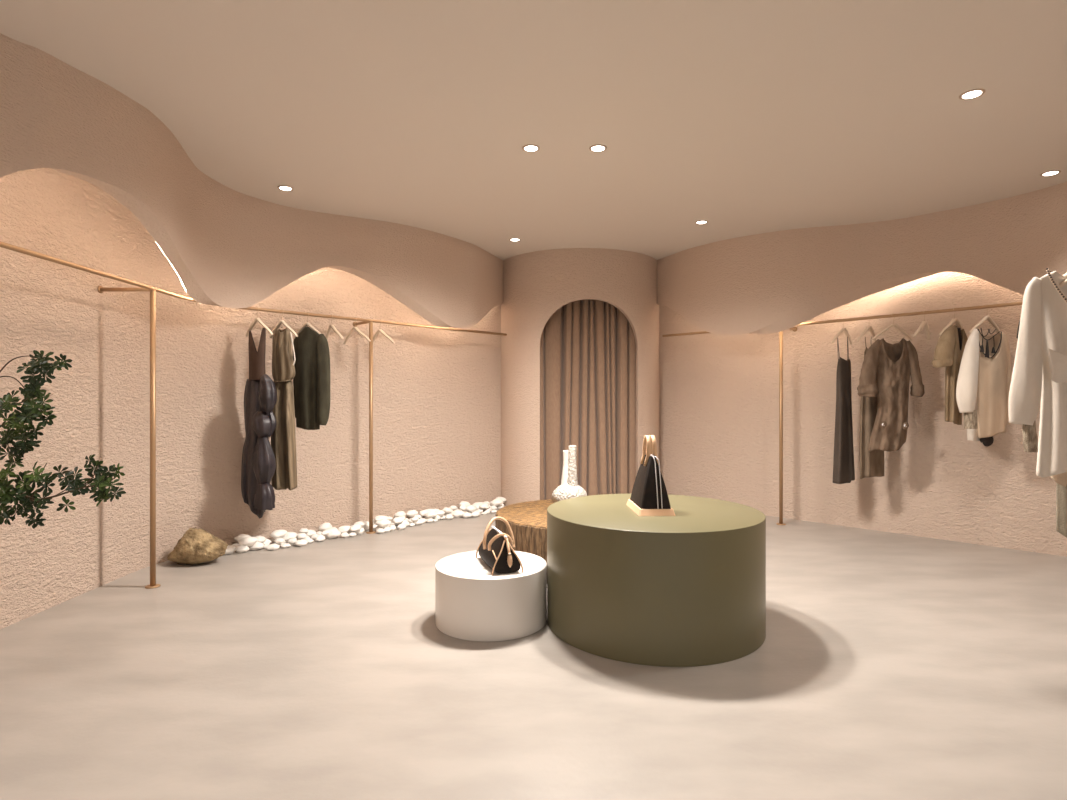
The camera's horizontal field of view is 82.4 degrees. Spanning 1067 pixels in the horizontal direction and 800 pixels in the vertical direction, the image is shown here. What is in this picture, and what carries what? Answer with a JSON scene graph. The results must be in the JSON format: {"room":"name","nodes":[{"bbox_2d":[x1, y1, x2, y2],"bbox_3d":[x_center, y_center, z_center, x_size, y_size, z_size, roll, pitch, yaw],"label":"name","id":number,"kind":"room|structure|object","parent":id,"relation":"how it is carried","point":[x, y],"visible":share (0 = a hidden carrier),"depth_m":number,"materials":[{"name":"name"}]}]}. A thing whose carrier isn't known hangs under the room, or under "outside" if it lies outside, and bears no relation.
{"room":"clothing store","nodes":[
{"label":"clothing store","id":0,"kind":"room"},
{"bbox_2d":[0,168,500,628],"bbox_3d":[-2.638,-0.210,2.970,1.935,3.020,10.264,0,0,15],"label":"wall","id":1,"kind":"structure","parent":0,"point":[437,392],"depth_m":4.98,"materials":[{"name":"beige paint"}]},
{"bbox_2d":[0,33,502,327],"bbox_3d":[-2.308,-1.233,2.909,1.465,0.973,10.002,0,0,14],"label":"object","id":2,"kind":"structure","parent":1,"relation":"attached to","point":[227,247],"depth_m":4.63,"materials":[{"name":"beige paint"}]},
{"bbox_2d":[0,506,1066,799],"bbox_3d":[0.850,1.350,3.500,8.300,0.100,11.400,0,0,0],"label":"floor","id":3,"kind":"structure","parent":0,"point":[888,665],"depth_m":2.73,"materials":[{"name":"concrete"}]},
{"bbox_2d":[0,350,125,528],"bbox_3d":[-2.162,0.508,2.425,1.217,1.584,0.580,0,0,0],"label":"plant","id":4,"kind":"object","parent":3,"relation":"on","point":[41,367],"visible":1,"depth_m":2.38,"materials":[{"name":"green plant"}]},
{"bbox_2d":[167,528,227,563],"bbox_3d":[-2.683,1.161,4.859,0.461,0.278,0.312,0,0,4],"label":"boulder","id":5,"kind":"object","parent":3,"relation":"on","point":[196,546],"visible":1,"depth_m":4.76,"materials":[{"name":"stone"}]},
{"bbox_2d":[224,545,235,554],"bbox_3d":[-2.586,1.265,5.131,0.141,0.070,0.112,0,0,-42],"label":"pebble","id":6,"kind":"object","parent":3,"relation":"on","point":[230,549],"visible":0.54,"depth_m":5.11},
{"bbox_2d":[235,545,248,552],"bbox_3d":[-2.487,1.266,5.190,0.119,0.068,0.083,0,0,-4],"label":"pebble","id":7,"kind":"object","parent":3,"relation":"on","point":[241,548],"visible":1,"depth_m":5.16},
{"bbox_2d":[0,241,506,588],"bbox_3d":[-2.314,0.253,3.559,1.751,2.095,8.174,0,0,17],"label":"rail","id":8,"kind":"object","parent":3,"relation":"on","point":[144,288],"visible":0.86,"depth_m":4.23,"materials":[{"name":"gold metal"}]},
{"bbox_2d":[246,307,272,336],"bbox_3d":[-2.352,-0.672,5.203,0.295,0.248,0.050,0,0,22],"label":"clothes hanger","id":9,"kind":"object","parent":8,"relation":"hanging from","point":[257,319],"visible":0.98,"depth_m":5.19,"materials":[{"name":"beige wood"}]},
{"bbox_2d":[241,328,276,518],"bbox_3d":[-2.325,0.185,5.162,0.217,1.599,0.570,0,0,-43],"label":"dress","id":10,"kind":"object","parent":9,"relation":"hanging from","point":[258,467],"visible":1,"depth_m":5.07,"materials":[{"name":"fabric"}]},
{"bbox_2d":[270,309,297,337],"bbox_3d":[-2.204,-0.672,5.351,0.308,0.248,0.050,0,0,22],"label":"clothes hanger","id":11,"kind":"object","parent":8,"relation":"hanging from","point":[280,322],"visible":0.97,"depth_m":5.33,"materials":[{"name":"beige wood"}]},
{"bbox_2d":[271,328,296,489],"bbox_3d":[-2.175,0.070,5.328,0.196,1.404,0.387,0,0,-32],"label":"dress","id":12,"kind":"object","parent":11,"relation":"hanging from","point":[283,438],"visible":0.89,"depth_m":5.25,"materials":[{"name":"brown fabric"}]},
{"bbox_2d":[293,312,320,339],"bbox_3d":[-2.041,-0.672,5.514,0.349,0.248,0.050,0,0,22],"label":"clothes hanger","id":13,"kind":"object","parent":8,"relation":"hanging from","point":[306,324],"visible":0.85,"depth_m":5.50,"materials":[{"name":"beige wood"}]},
{"bbox_2d":[293,326,329,429],"bbox_3d":[-2.011,-0.202,5.481,0.519,0.936,0.150,0,0,37],"label":"sweater","id":14,"kind":"object","parent":13,"relation":"hanging from","point":[311,381],"visible":0.96,"depth_m":5.41,"materials":[{"name":"fabric"}]},
{"bbox_2d":[325,315,343,340],"bbox_3d":[-1.872,-0.672,5.677,0.050,0.248,0.410,0,0,-40],"label":"clothes hanger","id":15,"kind":"object","parent":8,"relation":"hanging from","point":[331,327],"visible":0.93,"depth_m":5.64,"materials":[{"name":"beige wood"}]},
{"bbox_2d":[343,317,370,343],"bbox_3d":[-1.706,-0.672,5.845,0.410,0.248,0.050,0,0,38],"label":"clothes hanger","id":16,"kind":"object","parent":8,"relation":"hanging from","point":[353,329],"visible":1,"depth_m":5.83,"materials":[{"name":"beige wood"}]},
{"bbox_2d":[373,323,394,343],"bbox_3d":[-1.515,-0.672,6.036,0.410,0.248,0.050,0,0,42],"label":"clothes hanger","id":17,"kind":"object","parent":8,"relation":"hanging from","point":[378,330],"visible":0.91,"depth_m":6.00,"materials":[{"name":"beige wood"}]},
{"bbox_2d":[248,542,264,549],"bbox_3d":[-2.417,1.266,5.292,0.149,0.069,0.104,0,0,0],"label":"pebble","id":18,"kind":"object","parent":3,"relation":"on","point":[258,545],"visible":0.74,"depth_m":5.26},
{"bbox_2d":[239,537,257,545],"bbox_3d":[-2.453,1.217,5.237,0.146,0.076,0.118,0,0,-27],"label":"pebble","id":19,"kind":"object","parent":18,"relation":"on","point":[248,541],"visible":0.99,"depth_m":5.20,"materials":[{"name":"stone"}]},
{"bbox_2d":[262,538,271,544],"bbox_3d":[-2.409,1.262,5.411,0.146,0.075,0.120,0,0,1],"label":"pebble","id":20,"kind":"object","parent":3,"relation":"on","point":[267,541],"visible":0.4,"depth_m":5.39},
{"bbox_2d":[256,536,265,542],"bbox_3d":[-2.408,1.225,5.354,0.083,0.061,0.117,0,0,33],"label":"pebble","id":21,"kind":"object","parent":20,"relation":"on","point":[261,539],"visible":0.76,"depth_m":5.33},
{"bbox_2d":[266,543,279,549],"bbox_3d":[-2.261,1.273,5.282,0.114,0.053,0.094,0,0,-36],"label":"pebble","id":22,"kind":"object","parent":3,"relation":"on","point":[274,546],"visible":1,"depth_m":5.26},
{"bbox_2d":[274,538,284,543],"bbox_3d":[-2.221,1.230,5.327,0.090,0.050,0.072,0,0,-21],"label":"pebble","id":23,"kind":"object","parent":22,"relation":"on","point":[277,540],"visible":1,"depth_m":5.30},
{"bbox_2d":[280,543,290,547],"bbox_3d":[-2.186,1.281,5.361,0.092,0.039,0.065,0,0,-32],"label":"pebble","id":24,"kind":"object","parent":3,"relation":"on","point":[284,545],"visible":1,"depth_m":5.34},
{"bbox_2d":[283,532,296,541],"bbox_3d":[-2.239,1.256,5.586,0.141,0.088,0.112,0,0,-36],"label":"pebble","id":25,"kind":"object","parent":3,"relation":"on","point":[288,535],"visible":0.49,"depth_m":5.55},
{"bbox_2d":[287,537,299,544],"bbox_3d":[-2.165,1.270,5.499,0.083,0.060,0.119,0,0,31],"label":"pebble","id":26,"kind":"object","parent":3,"relation":"on","point":[292,540],"visible":0.77,"depth_m":5.46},
{"bbox_2d":[296,533,306,538],"bbox_3d":[-2.099,1.231,5.517,0.090,0.051,0.073,0,0,-24],"label":"pebble","id":27,"kind":"object","parent":26,"relation":"on","point":[300,535],"visible":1,"depth_m":5.50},
{"bbox_2d":[294,540,307,545],"bbox_3d":[-2.074,1.274,5.436,0.115,0.053,0.094,0,0,-26],"label":"pebble","id":28,"kind":"object","parent":3,"relation":"on","point":[298,542],"visible":1,"depth_m":5.41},
{"bbox_2d":[305,530,315,536],"bbox_3d":[-2.127,1.265,5.780,0.134,0.070,0.094,0,0,-36],"label":"pebble","id":29,"kind":"object","parent":3,"relation":"on","point":[310,533],"visible":0.6,"depth_m":5.75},
{"bbox_2d":[299,528,308,532],"bbox_3d":[-2.158,1.229,5.731,0.090,0.049,0.071,0,0,-32],"label":"pebble","id":30,"kind":"object","parent":29,"relation":"on","point":[302,530],"visible":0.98,"depth_m":5.71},
{"bbox_2d":[315,535,325,541],"bbox_3d":[-1.961,1.272,5.604,0.084,0.057,0.101,0,0,31],"label":"pebble","id":31,"kind":"object","parent":3,"relation":"on","point":[319,538],"visible":1,"depth_m":5.58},
{"bbox_2d":[323,528,340,538],"bbox_3d":[-1.900,1.251,5.725,0.171,0.098,0.120,0,0,0],"label":"pebble","id":32,"kind":"object","parent":3,"relation":"on","point":[334,533],"visible":0.88,"depth_m":5.69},
{"bbox_2d":[321,530,329,534],"bbox_3d":[-1.932,1.233,5.667,0.081,0.045,0.074,0,0,-23],"label":"pebble","id":33,"kind":"object","parent":32,"relation":"on","point":[326,532],"visible":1,"depth_m":5.64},
{"bbox_2d":[338,525,350,533],"bbox_3d":[-1.825,1.258,5.897,0.141,0.083,0.112,0,0,-30],"label":"pebble","id":34,"kind":"object","parent":3,"relation":"on","point":[342,529],"visible":0.6,"depth_m":5.86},
{"bbox_2d":[340,532,348,537],"bbox_3d":[-1.782,1.275,5.753,0.079,0.049,0.065,0,0,-27],"label":"pebble","id":35,"kind":"object","parent":3,"relation":"on","point":[344,535],"visible":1,"depth_m":5.73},
{"bbox_2d":[349,532,356,536],"bbox_3d":[-1.722,1.279,5.796,0.065,0.043,0.079,0,0,42],"label":"pebble","id":36,"kind":"object","parent":3,"relation":"on","point":[352,534],"visible":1,"depth_m":5.77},
{"bbox_2d":[354,528,364,534],"bbox_3d":[-1.689,1.267,5.883,0.113,0.067,0.090,0,0,-24],"label":"pebble","id":37,"kind":"object","parent":3,"relation":"on","point":[360,532],"visible":0.59,"depth_m":5.86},
{"bbox_2d":[349,524,361,531],"bbox_3d":[-1.706,1.222,5.840,0.122,0.068,0.111,0,0,-37],"label":"pebble","id":38,"kind":"object","parent":37,"relation":"on","point":[356,527],"visible":1,"depth_m":5.80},
{"bbox_2d":[362,521,368,529],"bbox_3d":[-1.711,1.255,6.081,0.140,0.090,0.176,0,0,39],"label":"pebble","id":39,"kind":"object","parent":3,"relation":"on","point":[366,527],"visible":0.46,"depth_m":6.06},
{"bbox_2d":[353,521,365,526],"bbox_3d":[-1.717,1.228,6.024,0.104,0.057,0.095,0,0,14],"label":"pebble","id":40,"kind":"object","parent":39,"relation":"on","point":[361,523],"visible":0.69,"depth_m":6.00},
{"bbox_2d":[377,528,384,533],"bbox_3d":[-1.489,1.275,5.940,0.083,0.050,0.068,0,0,-12],"label":"pebble","id":41,"kind":"object","parent":3,"relation":"on","point":[379,530],"visible":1,"depth_m":5.92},
{"bbox_2d":[397,524,405,529],"bbox_3d":[-1.325,1.273,6.111,0.097,0.055,0.068,0,0,-38],"label":"pebble","id":42,"kind":"object","parent":3,"relation":"on","point":[400,526],"visible":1,"depth_m":6.08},
{"bbox_2d":[397,520,408,526],"bbox_3d":[-1.329,1.263,6.228,0.128,0.074,0.104,0,0,-25],"label":"pebble","id":43,"kind":"object","parent":3,"relation":"on","point":[405,522],"visible":0.56,"depth_m":6.20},
{"bbox_2d":[392,517,403,523],"bbox_3d":[-1.374,1.222,6.177,0.101,0.065,0.125,0,0,23],"label":"pebble","id":44,"kind":"object","parent":43,"relation":"on","point":[397,520],"visible":1,"depth_m":6.14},
{"bbox_2d":[412,519,423,524],"bbox_3d":[-1.206,1.269,6.340,0.119,0.062,0.083,0,0,-6],"label":"pebble","id":45,"kind":"object","parent":3,"relation":"on","point":[419,522],"visible":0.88,"depth_m":6.31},
{"bbox_2d":[445,515,453,519],"bbox_3d":[-0.920,1.276,6.633,0.097,0.048,0.068,0,0,-1],"label":"pebble","id":46,"kind":"object","parent":3,"relation":"on","point":[448,517],"visible":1,"depth_m":6.61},
{"bbox_2d":[451,510,463,517],"bbox_3d":[-0.841,1.257,6.745,0.149,0.087,0.104,0,0,-5],"label":"pebble","id":47,"kind":"object","parent":3,"relation":"on","point":[457,513],"visible":0.98,"depth_m":6.71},
{"bbox_2d":[461,512,471,517],"bbox_3d":[-0.739,1.268,6.719,0.119,0.065,0.083,0,0,-4],"label":"pebble","id":48,"kind":"object","parent":3,"relation":"on","point":[465,514],"visible":1,"depth_m":6.69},
{"bbox_2d":[471,511,480,516],"bbox_3d":[-0.646,1.269,6.782,0.104,0.063,0.127,0,0,45],"label":"pebble","id":49,"kind":"object","parent":3,"relation":"on","point":[475,513],"visible":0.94,"depth_m":6.75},
{"bbox_2d":[472,502,485,510],"bbox_3d":[-0.634,1.246,7.123,0.205,0.108,0.167,0,0,-28],"label":"pebble","id":50,"kind":"object","parent":3,"relation":"on","point":[477,504],"visible":0.38,"depth_m":7.07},
{"bbox_2d":[479,503,488,508],"bbox_3d":[-0.566,1.223,7.023,0.115,0.062,0.094,0,0,-21],"label":"pebble","id":51,"kind":"object","parent":50,"relation":"on","point":[485,505],"visible":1,"depth_m":6.99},
{"bbox_2d":[435,551,546,641],"bbox_3d":[-0.249,1.132,3.600,0.656,0.336,0.656,0,0,0],"label":"plinth","id":52,"kind":"object","parent":3,"relation":"on","point":[472,603],"visible":0.97,"depth_m":3.33,"materials":[{"name":"white paint"}]},
{"bbox_2d":[476,516,522,574],"bbox_3d":[-0.193,0.825,3.554,0.223,0.277,0.420,0,0,-19],"label":"handbag","id":53,"kind":"object","parent":52,"relation":"on","point":[495,549],"visible":1,"depth_m":3.42,"materials":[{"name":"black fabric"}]},
{"bbox_2d":[495,499,553,562],"bbox_3d":[0.355,1.099,4.898,1.322,0.401,1.323,0,0,0],"label":"plinth","id":54,"kind":"object","parent":3,"relation":"on","point":[527,521],"visible":0.25,"depth_m":4.49,"materials":[{"name":"brown wood"}]},
{"bbox_2d":[547,494,765,666],"bbox_3d":[0.702,0.973,3.585,1.244,0.655,1.244,0,0,0],"label":"plinth","id":55,"kind":"object","parent":3,"relation":"on","point":[687,588],"visible":0.97,"depth_m":3.05,"materials":[{"name":"green paint"}]},
{"bbox_2d":[626,435,675,515],"bbox_3d":[0.682,0.425,3.575,0.208,0.438,0.390,0,0,-2],"label":"handbag","id":56,"kind":"object","parent":55,"relation":"on","point":[649,496],"visible":1,"depth_m":3.45,"materials":[{"name":"black leather"}]},
{"bbox_2d":[662,301,1022,524],"bbox_3d":[3.200,0.253,5.392,0.701,2.095,5.094,0,0,-32],"label":"rail","id":57,"kind":"object","parent":3,"relation":"on","point":[794,329],"visible":0.75,"depth_m":6.34,"materials":[{"name":"gold metal"}]},
{"bbox_2d":[831,318,851,343],"bbox_3d":[3.011,-0.672,5.929,0.254,0.248,0.050,0,0,-22],"label":"clothes hanger","id":58,"kind":"object","parent":57,"relation":"hanging from","point":[843,329],"visible":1,"depth_m":5.92,"materials":[{"name":"beige wood"}]},
{"bbox_2d":[833,337,854,483],"bbox_3d":[3.021,0.092,5.919,0.340,1.420,0.139,0,0,-37],"label":"dress","id":59,"kind":"object","parent":58,"relation":"hanging from","point":[843,459],"visible":1,"depth_m":5.86,"materials":[{"name":"fabric"}]},
{"bbox_2d":[857,316,876,341],"bbox_3d":[3.167,-0.672,5.761,0.254,0.248,0.050,0,0,-24],"label":"clothes hanger","id":60,"kind":"object","parent":57,"relation":"hanging from","point":[869,328],"visible":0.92,"depth_m":5.74,"materials":[{"name":"beige wood"}]},
{"bbox_2d":[860,336,883,478],"bbox_3d":[3.208,0.068,5.772,0.387,1.339,0.115,0,0,-32],"label":"dress","id":61,"kind":"object","parent":60,"relation":"hanging from","point":[871,462],"visible":0.48,"depth_m":5.68,"materials":[{"name":"fabric"}]},
{"bbox_2d":[871,313,912,340],"bbox_3d":[3.309,-0.672,5.607,0.390,0.248,0.050,0,0,-4],"label":"clothes hanger","id":62,"kind":"object","parent":57,"relation":"hanging from","point":[896,326],"visible":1,"depth_m":5.60,"materials":[{"name":"beige wood"}]},
{"bbox_2d":[857,338,924,451],"bbox_3d":[3.256,-0.050,5.573,0.649,1.038,0.246,0,0,-4],"label":"tunic","id":63,"kind":"object","parent":62,"relation":"hanging from","point":[893,365],"visible":1,"depth_m":5.53,"materials":[{"name":"brown"}]},
{"bbox_2d":[913,310,929,339],"bbox_3d":[3.469,-0.672,5.418,0.410,0.248,0.050,0,0,-42],"label":"clothes hanger","id":64,"kind":"object","parent":57,"relation":"hanging from","point":[924,323],"visible":1,"depth_m":5.40,"materials":[{"name":"beige wood"}]},
{"bbox_2d":[939,307,962,335],"bbox_3d":[3.618,-0.672,5.246,0.328,0.248,0.050,0,0,-24],"label":"clothes hanger","id":65,"kind":"object","parent":57,"relation":"hanging from","point":[955,320],"visible":0.88,"depth_m":5.23,"materials":[{"name":"beige wood"}]},
{"bbox_2d":[932,325,967,424],"bbox_3d":[3.548,-0.217,5.178,0.572,0.856,0.142,0,0,-39],"label":"shirt","id":66,"kind":"object","parent":65,"relation":"hanging from","point":[950,346],"visible":0.9,"depth_m":5.10,"materials":[{"name":"fabric"}]},
{"bbox_2d":[969,304,1000,333],"bbox_3d":[3.767,-0.672,5.068,0.287,0.248,0.050,0,0,-8],"label":"clothes hanger","id":67,"kind":"object","parent":57,"relation":"hanging from","point":[988,317],"visible":1,"depth_m":5.06,"materials":[{"name":"beige wood"}]},
{"bbox_2d":[956,328,1010,446],"bbox_3d":[3.739,-0.106,5.034,0.676,0.985,0.166,0,0,-21],"label":"blouse","id":68,"kind":"object","parent":67,"relation":"hanging from","point":[984,375],"visible":0.99,"depth_m":4.97,"materials":[{"name":"beige fabric"}]},
{"bbox_3d":[-1.047,1.272,6.579,0.092,0.056,0.073,0,0,-38],"label":"pebble","id":69,"kind":"object","parent":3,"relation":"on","visible":0},
{"bbox_2d":[435,510,444,515],"bbox_3d":[-1.019,1.226,6.609,0.111,0.059,0.090,0,0,-31],"label":"pebble","id":70,"kind":"object","parent":69,"relation":"on","point":[439,512],"visible":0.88,"depth_m":6.58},
{"bbox_3d":[-0.476,1.272,7.179,0.097,0.056,0.068,0,0,-4],"label":"pebble","id":71,"kind":"object","parent":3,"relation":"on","visible":0},
{"bbox_2d":[490,499,502,505],"bbox_3d":[-0.441,1.216,7.226,0.154,0.079,0.108,0,0,0],"label":"pebble","id":72,"kind":"object","parent":71,"relation":"on","point":[495,502],"visible":1,"depth_m":7.19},
{"bbox_3d":[-2.343,1.274,5.565,0.119,0.052,0.083,0,0,-23],"label":"pebble","id":73,"kind":"object","parent":3,"relation":"on","visible":0},
{"bbox_2d":[270,530,286,538],"bbox_3d":[-2.311,1.216,5.527,0.116,0.077,0.145,0,0,19],"label":"pebble","id":74,"kind":"object","parent":73,"relation":"on","point":[275,534],"visible":0.97,"depth_m":5.49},
{"bbox_3d":[-0.750,1.271,6.849,0.119,0.057,0.083,0,0,-23],"label":"pebble","id":75,"kind":"object","parent":3,"relation":"on","visible":0},
{"bbox_2d":[465,505,476,511],"bbox_3d":[-0.699,1.216,6.821,0.107,0.080,0.152,0,0,43],"label":"pebble","id":76,"kind":"object","parent":75,"relation":"on","point":[470,508],"visible":1,"depth_m":6.78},
{"bbox_3d":[-1.956,1.266,5.895,0.120,0.068,0.147,0,0,39],"label":"pebble","id":77,"kind":"object","parent":3,"relation":"on","visible":0},
{"bbox_2d":[318,523,331,530],"bbox_3d":[-1.997,1.219,5.854,0.109,0.072,0.133,0,0,29],"label":"pebble","id":78,"kind":"object","parent":77,"relation":"on","point":[324,526],"visible":0.83,"depth_m":5.81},
{"bbox_3d":[-1.305,1.278,6.575,0.082,0.043,0.068,0,0,-5],"label":"pebble","id":79,"kind":"object","parent":3,"relation":"on","visible":0},
{"bbox_2d":[406,510,417,516],"bbox_3d":[-1.304,1.218,6.544,0.133,0.071,0.108,0,0,-23],"label":"pebble","id":80,"kind":"object","parent":79,"relation":"on","point":[411,513],"visible":0.94,"depth_m":6.51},
{"bbox_3d":[-0.927,1.279,6.794,0.078,0.042,0.062,0,0,-12],"label":"pebble","id":81,"kind":"object","parent":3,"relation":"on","visible":0},
{"bbox_2d":[442,507,451,512],"bbox_3d":[-0.957,1.223,6.763,0.115,0.065,0.091,0,0,-35],"label":"pebble","id":82,"kind":"object","parent":81,"relation":"on","point":[446,510],"visible":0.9,"depth_m":6.73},
{"label":"pebble","id":83,"kind":"object","parent":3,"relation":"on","visible":0},
{"bbox_2d":[449,505,457,509],"bbox_3d":[-0.911,1.228,6.944,0.102,0.052,0.072,0,0,-29],"label":"pebble","id":84,"kind":"object","parent":83,"relation":"on","point":[452,507],"visible":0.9,"depth_m":6.92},
{"label":"pebble","id":85,"kind":"object","parent":3,"relation":"on","visible":0},
{"bbox_2d":[394,511,405,517],"bbox_3d":[-1.414,1.218,6.474,0.107,0.073,0.134,0,0,34],"label":"pebble","id":86,"kind":"object","parent":85,"relation":"on","point":[400,513],"visible":0.7,"depth_m":6.43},
{"bbox_3d":[-0.777,1.277,7.115,0.073,0.047,0.092,0,0,35],"label":"pebble","id":87,"kind":"object","parent":3,"relation":"on","visible":0},
{"bbox_2d":[459,501,469,505],"bbox_3d":[-0.804,1.218,7.084,0.118,0.079,0.146,0,0,24],"label":"pebble","id":88,"kind":"object","parent":87,"relation":"on","point":[461,502],"visible":0.56,"depth_m":7.04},
{"bbox_3d":[-2.515,1.269,5.374,0.119,0.063,0.083,0,0,-37],"label":"pebble","id":89,"kind":"object","parent":3,"relation":"on","visible":0},
{"bbox_2d":[234,534,250,542],"bbox_3d":[-2.544,1.216,5.342,0.153,0.078,0.108,0,0,-38],"label":"pebble","id":90,"kind":"object","parent":89,"relation":"on","point":[237,538],"visible":0.52,"depth_m":5.30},
{"bbox_3d":[-0.766,1.257,7.002,0.141,0.085,0.112,0,0,-18],"label":"pebble","id":91,"kind":"object","parent":3,"relation":"on","visible":0},
{"bbox_2d":[459,505,467,510],"bbox_3d":[-0.792,1.226,6.939,0.090,0.060,0.111,0,0,40],"label":"pebble","id":92,"kind":"object","parent":91,"relation":"on","point":[462,507],"visible":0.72,"depth_m":6.90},
{"bbox_3d":[-1.609,1.257,6.241,0.128,0.085,0.104,0,0,-26],"label":"pebble","id":93,"kind":"object","parent":3,"relation":"on","visible":0},
{"bbox_2d":[374,515,388,521],"bbox_3d":[-1.549,1.217,6.213,0.146,0.078,0.116,0,0,-28],"label":"pebble","id":94,"kind":"object","parent":93,"relation":"on","point":[377,518],"visible":0.56,"depth_m":6.18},
{"bbox_3d":[2.830,0.255,2.200,0.092,2.090,2.000,0,0,0],"label":"rail","id":95,"kind":"object","parent":3,"relation":"on","visible":0},
{"bbox_2d":[1059,279,1066,286],"bbox_3d":[2.831,-0.672,3.038,0.431,0.248,0.050,0,0,4],"label":"clothes hanger","id":96,"kind":"object","parent":95,"relation":"hanging from","point":[1064,282],"visible":0.51,"depth_m":3.05,"materials":[{"name":"beige wood"}]},
{"bbox_2d":[1008,268,1066,476],"bbox_3d":[2.812,-0.135,3.008,0.948,1.031,0.234,0,0,4],"label":"garment","id":97,"kind":"object","parent":96,"relation":"hanging from","point":[1039,374],"visible":1,"depth_m":2.99,"materials":[{"name":"fabric"}]},
{"bbox_3d":[-0.394,1.275,7.365,0.103,0.050,0.083,0,0,-32],"label":"pebble","id":98,"kind":"object","parent":3,"relation":"on","visible":0},
{"bbox_2d":[496,497,505,502],"bbox_3d":[-0.402,1.218,7.413,0.118,0.078,0.146,0,0,38],"label":"pebble","id":99,"kind":"object","parent":98,"relation":"on","point":[503,499],"visible":0.57,"depth_m":7.38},
{"bbox_3d":[-1.519,1.269,6.038,0.083,0.062,0.103,0,0,27],"label":"pebble","id":100,"kind":"object","parent":3,"relation":"on","visible":0},
{"bbox_2d":[376,519,390,526],"bbox_3d":[-1.481,1.215,6.019,0.153,0.078,0.108,0,0,-22],"label":"pebble","id":101,"kind":"object","parent":100,"relation":"on","point":[383,522],"visible":1,"depth_m":5.98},
{"bbox_3d":[-1.095,1.278,6.459,0.078,0.044,0.062,0,0,-11],"label":"pebble","id":102,"kind":"object","parent":3,"relation":"on","visible":0},
{"bbox_2d":[425,511,436,517],"bbox_3d":[-1.097,1.221,6.507,0.132,0.068,0.093,0,0,3],"label":"pebble","id":103,"kind":"object","parent":102,"relation":"on","point":[430,514],"visible":1,"depth_m":6.48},
{"label":"pebble","id":104,"kind":"object","parent":3,"relation":"on","visible":0},
{"bbox_2d":[419,510,428,515],"bbox_3d":[-1.182,1.222,6.599,0.122,0.066,0.112,0,0,-38],"label":"pebble","id":105,"kind":"object","parent":104,"relation":"on","point":[422,513],"visible":0.76,"depth_m":6.56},
{"bbox_2d":[0,0,1066,259],"bbox_3d":[0.850,-1.770,3.500,8.300,0.100,11.400,0,0,0],"label":"ceiling","id":106,"kind":"structure","parent":0,"point":[742,118],"depth_m":3.54,"materials":[{"name":"beige paint"}]},
{"bbox_2d":[277,185,293,190],"bbox_3d":[-2.012,-1.716,4.941,0.122,0.006,0.122,0,0,0],"label":"recessed light","id":107,"kind":"object","parent":106,"relation":"in","point":[284,188],"visible":1,"depth_m":4.94,"materials":[{"name":"beige"}]},
{"bbox_2d":[509,238,520,240],"bbox_3d":[-0.198,-1.716,6.526,0.122,0.006,0.122,0,0,0],"label":"recessed light","id":108,"kind":"object","parent":106,"relation":"in","point":[511,239],"visible":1,"depth_m":6.51,"materials":[{"name":"beige"}]},
{"bbox_2d":[522,144,539,151],"bbox_3d":[-0.017,-1.716,4.157,0.122,0.006,0.122,0,0,0],"label":"recessed light","id":109,"kind":"object","parent":106,"relation":"in","point":[528,148],"visible":1,"depth_m":4.15,"materials":[{"name":"beige"}]},
{"bbox_2d":[589,144,606,151],"bbox_3d":[0.440,-1.716,4.157,0.122,0.006,0.122,0,0,0],"label":"recessed light","id":110,"kind":"object","parent":106,"relation":"in","point":[594,148],"visible":1,"depth_m":4.15,"materials":[{"name":"beige"}]},
{"bbox_2d":[695,220,707,223],"bbox_3d":[1.623,-1.716,5.885,0.122,0.006,0.122,0,0,0],"label":"recessed light","id":111,"kind":"object","parent":106,"relation":"in","point":[700,221],"visible":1,"depth_m":5.88,"materials":[{"name":"beige"}]},
{"bbox_2d":[959,89,984,99],"bbox_3d":[2.465,-1.716,3.423,0.122,0.006,0.122,0,0,0],"label":"recessed light","id":112,"kind":"object","parent":106,"relation":"in","point":[971,94],"visible":1,"depth_m":3.42,"materials":[{"name":"beige"}]},
{"bbox_2d":[1040,170,1060,176],"bbox_3d":[3.917,-1.716,4.614,0.122,0.006,0.122,0,0,0],"label":"recessed light","id":113,"kind":"object","parent":106,"relation":"in","point":[1054,172],"visible":1,"depth_m":4.61,"materials":[{"name":"beige"}]},
{"bbox_2d":[552,445,586,502],"bbox_3d":[0.308,0.644,5.219,0.303,0.510,0.272,0,0,0],"label":"vase","id":114,"kind":"object","parent":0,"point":[569,488],"visible":0.87,"depth_m":5.17,"materials":[{"name":"beige ceramic"}]},
{"bbox_2d":[501,248,658,505],"bbox_3d":[0.577,-0.210,7.930,2.079,3.020,2.080,0,0,0],"label":"wall","id":115,"kind":"structure","parent":0,"point":[536,284],"depth_m":7.14,"materials":[{"name":"beige paint"}]},
{"bbox_2d":[540,299,635,499],"bbox_3d":[0.585,-0.013,7.332,1.411,2.601,0.166,0,0,0],"label":"curtain","id":116,"kind":"object","parent":115,"relation":"hanging from","point":[588,346],"visible":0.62,"depth_m":7.29,"materials":[{"name":"brown fabric"}]},
{"bbox_2d":[659,272,1066,556],"bbox_3d":[4.208,-0.210,3.181,2.153,3.020,10.697,0,0,-18],"label":"wall","id":117,"kind":"structure","parent":0,"point":[719,394],"depth_m":6.28,"materials":[{"name":"beige paint"}]},
{"bbox_2d":[657,182,1066,334],"bbox_3d":[3.806,-1.205,3.013,1.886,1.030,10.136,0,0,-16],"label":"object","id":118,"kind":"structure","parent":117,"relation":"attached to","point":[771,282],"depth_m":5.98,"materials":[{"name":"beige paint"}]},
{"bbox_3d":[2.841,-0.672,3.178,0.369,0.248,0.050,0,0,4],"label":"clothes hanger","id":119,"kind":"object","parent":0,"visible":0},
{"bbox_2d":[1050,472,1066,537],"bbox_3d":[2.967,0.063,3.162,0.546,1.332,0.111,0,0,4],"label":"dress","id":120,"kind":"object","parent":119,"relation":"hanging from","point":[1060,479],"visible":0.28,"depth_m":3.16,"materials":[{"name":"beige fabric"}]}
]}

